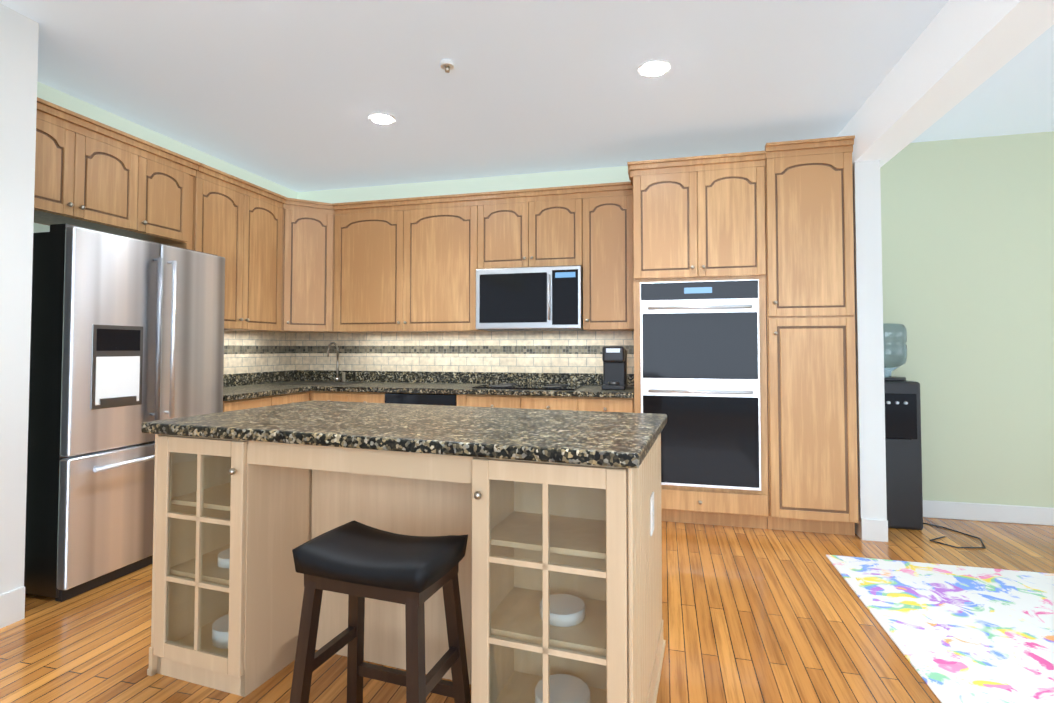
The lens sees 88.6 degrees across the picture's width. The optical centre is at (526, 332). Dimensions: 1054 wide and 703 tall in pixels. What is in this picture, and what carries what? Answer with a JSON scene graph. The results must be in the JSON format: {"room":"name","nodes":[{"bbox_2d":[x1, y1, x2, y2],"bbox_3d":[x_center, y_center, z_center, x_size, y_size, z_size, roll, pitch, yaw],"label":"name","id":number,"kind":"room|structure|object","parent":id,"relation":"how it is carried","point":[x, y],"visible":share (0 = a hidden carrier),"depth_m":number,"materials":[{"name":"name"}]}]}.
{"room":"kitchen","nodes":[
{"label":"kitchen","id":0,"kind":"room"},
{"bbox_2d":[33,81,297,232],"bbox_3d":[-2.585,-0.035,3.893,0.120,2.700,2.640,0,-2,14],"label":"wall","id":1,"kind":"structure","parent":0,"point":[67,101],"depth_m":3.66,"materials":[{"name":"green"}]},
{"bbox_2d":[34,97,200,249],"bbox_3d":[-2.515,-0.605,3.119,0.376,1.105,1.134,0,-2,14],"label":"upper cabinet","id":2,"kind":"object","parent":1,"relation":"attached to","point":[93,174],"visible":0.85,"depth_m":3.07,"materials":[{"name":"brown wood"}]},
{"bbox_2d":[192,163,286,330],"bbox_3d":[-2.272,-0.577,4.088,0.376,1.105,0.856,0,-2,14],"label":"upper cabinet","id":3,"kind":"object","parent":1,"relation":"attached to","point":[237,224],"visible":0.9,"depth_m":4.05,"materials":[{"name":"brown wood"}]},
{"bbox_2d":[223,370,294,385],"bbox_3d":[-2.373,0.385,4.400,0.020,0.100,1.469,0,-2,14],"label":"backsplash","id":4,"kind":"structure","parent":1,"relation":"attached to","point":[274,376],"depth_m":4.63,"materials":[{"name":"black stone"}]},
{"bbox_2d":[223,330,294,373],"bbox_3d":[-2.387,0.158,4.411,0.010,0.365,1.470,0,-2,14],"label":"tile backsplash","id":5,"kind":"structure","parent":1,"relation":"attached to","point":[244,351],"depth_m":4.66,"materials":[{"name":"beige tile"}]},
{"bbox_2d":[0,517,1053,702],"bbox_3d":[-0.593,1.248,0.655,13.700,0.050,8.120,0,-2,14],"label":"floor","id":6,"kind":"structure","parent":0,"point":[756,615],"depth_m":2.29,"materials":[{"name":"brown wood"}]},
{"bbox_2d":[24,224,224,601],"bbox_3d":[-2.339,0.390,3.087,0.694,1.805,0.932,0,-2,14],"label":"fridge","id":7,"kind":"object","parent":6,"relation":"on","point":[127,337],"visible":0.75,"depth_m":2.73,"materials":[{"name":"silver metal"}]},
{"bbox_2d":[223,394,278,411],"bbox_3d":[-2.217,0.886,3.848,0.599,0.855,0.503,0,-2,14],"label":"base cabinet","id":8,"kind":"object","parent":6,"relation":"on","point":[247,403],"depth_m":3.77,"materials":[{"name":"brown wood"}]},
{"bbox_2d":[279,394,306,404],"bbox_3d":[-2.118,0.898,4.243,0.599,0.855,0.523,0,-2,14],"label":"base cabinet","id":9,"kind":"object","parent":6,"relation":"on","point":[283,398],"depth_m":4.19,"materials":[{"name":"brown wood"}]},
{"bbox_2d":[319,390,386,402],"bbox_3d":[-1.363,0.908,4.607,0.649,0.855,0.604,0,-2,14],"label":"base cabinet","id":10,"kind":"object","parent":6,"relation":"on","point":[324,395],"depth_m":4.33,"materials":[{"name":"brown wood"}]},
{"bbox_2d":[223,386,310,401],"bbox_3d":[-2.160,0.444,4.038,0.623,0.040,0.874,0,-2,14],"label":"countertop","id":11,"kind":"structure","parent":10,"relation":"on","point":[232,393],"depth_m":4.00,"materials":[{"name":"grey stone"}]},
{"bbox_2d":[289,520,470,702],"bbox_3d":[-0.418,0.927,1.569,0.442,0.643,0.326,-1,-2,19],"label":"bar stool","id":12,"kind":"object","parent":6,"relation":"on","point":[358,563],"visible":1,"depth_m":1.51,"materials":[{"name":"black leather"}]},
{"bbox_2d":[147,444,664,702],"bbox_3d":[-0.417,0.819,2.113,1.854,0.890,1.001,0,-2,14],"label":"kitchen island","id":13,"kind":"object","parent":6,"relation":"on","point":[555,515],"depth_m":1.87,"materials":[{"name":"brown wood"}]},
{"bbox_2d":[141,400,666,471],"bbox_3d":[-0.419,0.354,2.117,1.880,0.040,1.052,0,-2,14],"label":"island countertop","id":14,"kind":"structure","parent":13,"relation":"on","point":[631,442],"depth_m":1.84,"materials":[{"name":"grey stone"}]},
{"bbox_2d":[387,394,466,405],"bbox_3d":[-0.744,0.904,4.453,0.734,0.855,0.604,0,-2,14],"label":"dishwasher","id":15,"kind":"object","parent":6,"relation":"on","point":[421,399],"depth_m":4.15,"materials":[{"name":"black metal"}]},
{"bbox_2d":[467,394,578,410],"bbox_3d":[-0.015,0.899,4.270,0.930,0.855,0.604,0,-2,14],"label":"base cabinet","id":16,"kind":"object","parent":6,"relation":"on","point":[473,400],"depth_m":3.99,"materials":[{"name":"brown wood"}]},
{"bbox_2d":[255,382,633,397],"bbox_3d":[-0.732,0.456,4.453,3.192,0.040,0.623,0,-2,14],"label":"countertop","id":17,"kind":"structure","parent":16,"relation":"on","point":[343,387],"depth_m":4.21,"materials":[{"name":"black stone"}]},
{"bbox_2d":[472,383,582,389],"bbox_3d":[0.018,0.422,4.254,0.790,0.015,0.470,0,-2,14],"label":"cooktop","id":18,"kind":"object","parent":17,"relation":"in","point":[531,386],"visible":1,"depth_m":4.15,"materials":[{"name":"black glass"}]},
{"bbox_2d":[602,346,626,389],"bbox_3d":[0.666,0.266,4.106,0.170,0.320,0.290,0,-2,14],"label":"coffee maker","id":19,"kind":"object","parent":17,"relation":"on","point":[614,358],"visible":0.98,"depth_m":4.05,"materials":[{"name":"black plastic"}]},
{"bbox_2d":[579,398,633,412],"bbox_3d":[0.601,0.894,4.116,0.448,0.855,0.604,0,-2,14],"label":"base cabinet","id":20,"kind":"object","parent":6,"relation":"on","point":[626,405],"depth_m":3.83,"materials":[{"name":"brown wood"}]},
{"bbox_2d":[627,151,768,528],"bbox_3d":[1.210,0.066,3.930,0.895,2.500,0.714,0,-2,14],"label":"tall cabinet","id":21,"kind":"object","parent":6,"relation":"on","point":[700,340],"visible":0.92,"depth_m":3.63,"materials":[{"name":"brown wood"}]},
{"bbox_2d":[765,135,858,534],"bbox_3d":[1.906,0.037,3.776,0.520,2.550,0.676,0,-2,14],"label":"pantry cabinet","id":22,"kind":"object","parent":6,"relation":"on","point":[811,394],"visible":0.96,"depth_m":3.49,"materials":[{"name":"brown wood"}]},
{"bbox_2d":[852,160,887,541],"bbox_3d":[2.249,0.110,3.714,0.145,2.400,0.630,0,-2,14],"label":"column","id":23,"kind":"structure","parent":6,"relation":"on","point":[872,525],"depth_m":3.42,"materials":[{"name":"white paint"}]},
{"bbox_2d":[883,323,985,547],"bbox_3d":[2.602,0.619,3.583,0.575,1.375,0.625,0,-2,14],"label":"water cooler","id":24,"kind":"object","parent":6,"relation":"on","point":[904,497],"visible":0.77,"depth_m":3.60,"materials":[{"name":"black plastic"}]},
{"bbox_2d":[826,555,1053,702],"bbox_3d":[2.572,1.231,1.151,2.600,0.012,3.420,0,-2,14],"label":"rug","id":25,"kind":"object","parent":6,"relation":"on","point":[961,634],"visible":1,"depth_m":2.35,"materials":[{"name":"fabric"}]},
{"bbox_2d":[0,0,1053,191],"bbox_3d":[-0.496,-1.505,1.122,13.700,0.080,7.320,0,-2,14],"label":"ceiling","id":26,"kind":"structure","parent":0,"point":[293,95],"depth_m":3.00,"materials":[{"name":"white paint"}]},
{"bbox_2d":[369,112,395,124],"bbox_3d":[-0.941,-1.390,3.515,0.170,0.013,0.170,0,-2,14],"label":"recessed light","id":27,"kind":"object","parent":26,"relation":"in","point":[381,118],"visible":0.98,"depth_m":3.49,"materials":[{"name":"white plastic"}]},
{"bbox_2d":[441,59,453,72],"bbox_3d":[-0.418,-1.391,2.832,0.070,0.050,0.070,0,-2,14],"label":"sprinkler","id":28,"kind":"object","parent":26,"relation":"attached to","point":[447,65],"visible":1,"depth_m":2.82,"materials":[{"name":"white plastic"}]},
{"bbox_2d":[638,59,669,76],"bbox_3d":[0.679,-1.408,2.888,0.170,0.013,0.170,0,-2,14],"label":"recessed light","id":29,"kind":"object","parent":26,"relation":"in","point":[654,68],"visible":1,"depth_m":2.87,"materials":[{"name":"white plastic"}]},
{"bbox_2d":[837,0,1053,167],"bbox_3d":[1.480,-1.331,0.560,0.205,0.300,7.200,0,-2,14],"label":"beam","id":30,"kind":"structure","parent":26,"relation":"attached to","point":[957,52],"depth_m":2.46,"materials":[{"name":"white paint"}]},
{"bbox_2d":[297,131,1053,507],"bbox_3d":[0.379,-0.015,4.573,13.700,2.700,0.120,0,-2,14],"label":"wall","id":31,"kind":"structure","parent":0,"point":[967,229],"depth_m":3.82,"materials":[{"name":"green"}]},
{"bbox_2d":[253,198,348,332],"bbox_3d":[-1.970,-0.557,4.779,0.626,1.105,0.629,0,-2,14],"label":"upper cabinet","id":32,"kind":"object","parent":31,"relation":"attached to","point":[308,248],"visible":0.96,"depth_m":4.57,"materials":[{"name":"brown wood"}]},
{"bbox_2d":[295,330,633,373],"bbox_3d":[-0.661,0.168,4.761,3.190,0.365,0.010,0,-2,14],"label":"tile backsplash","id":33,"kind":"structure","parent":31,"relation":"attached to","point":[508,351],"depth_m":4.73,"materials":[{"name":"beige tile"}]},
{"bbox_2d":[295,370,633,385],"bbox_3d":[-0.656,0.394,4.737,3.182,0.100,0.019,0,-2,14],"label":"backsplash","id":34,"kind":"structure","parent":31,"relation":"attached to","point":[300,375],"depth_m":4.74,"materials":[{"name":"black stone"}]},
{"bbox_2d":[332,181,633,332],"bbox_3d":[-0.397,-0.565,4.515,2.551,1.105,0.376,0,-2,14],"label":"upper cabinet","id":35,"kind":"object","parent":31,"relation":"attached to","point":[412,264],"visible":0.96,"depth_m":4.39,"materials":[{"name":"brown wood"}]},
{"bbox_2d":[476,265,583,330],"bbox_3d":[0.042,-0.261,4.367,0.842,0.484,0.430,0,-2,14],"label":"microwave","id":36,"kind":"object","parent":35,"relation":"attached to","point":[550,298],"visible":1,"depth_m":4.19,"materials":[{"name":"silver metal"}]},
{"bbox_2d":[923,500,1053,525],"bbox_3d":[4.643,1.242,3.398,4.633,0.120,0.016,0,-2,14],"label":"baseboard","id":37,"kind":"structure","parent":31,"relation":"attached to","point":[993,512],"depth_m":3.75,"materials":[{"name":"white wood"}]},
{"bbox_3d":[-3.554,-0.069,2.703,2.580,2.700,0.140,0,-2,14],"label":"wall","id":38,"kind":"structure","parent":0,"visible":0},
{"bbox_2d":[0,586,24,628],"bbox_3d":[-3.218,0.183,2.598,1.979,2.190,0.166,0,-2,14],"label":"baseboard","id":39,"kind":"structure","parent":38,"relation":"attached to","point":[12,606],"depth_m":2.36,"materials":[{"name":"white wood"}]},
{"bbox_2d":[0,3,38,594],"bbox_3d":[-2.286,-0.078,2.382,0.035,2.700,0.156,0,-2,14],"label":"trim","id":40,"kind":"structure","parent":38,"relation":"attached to","point":[19,34],"depth_m":2.39,"materials":[{"name":"white paint"}]}
]}

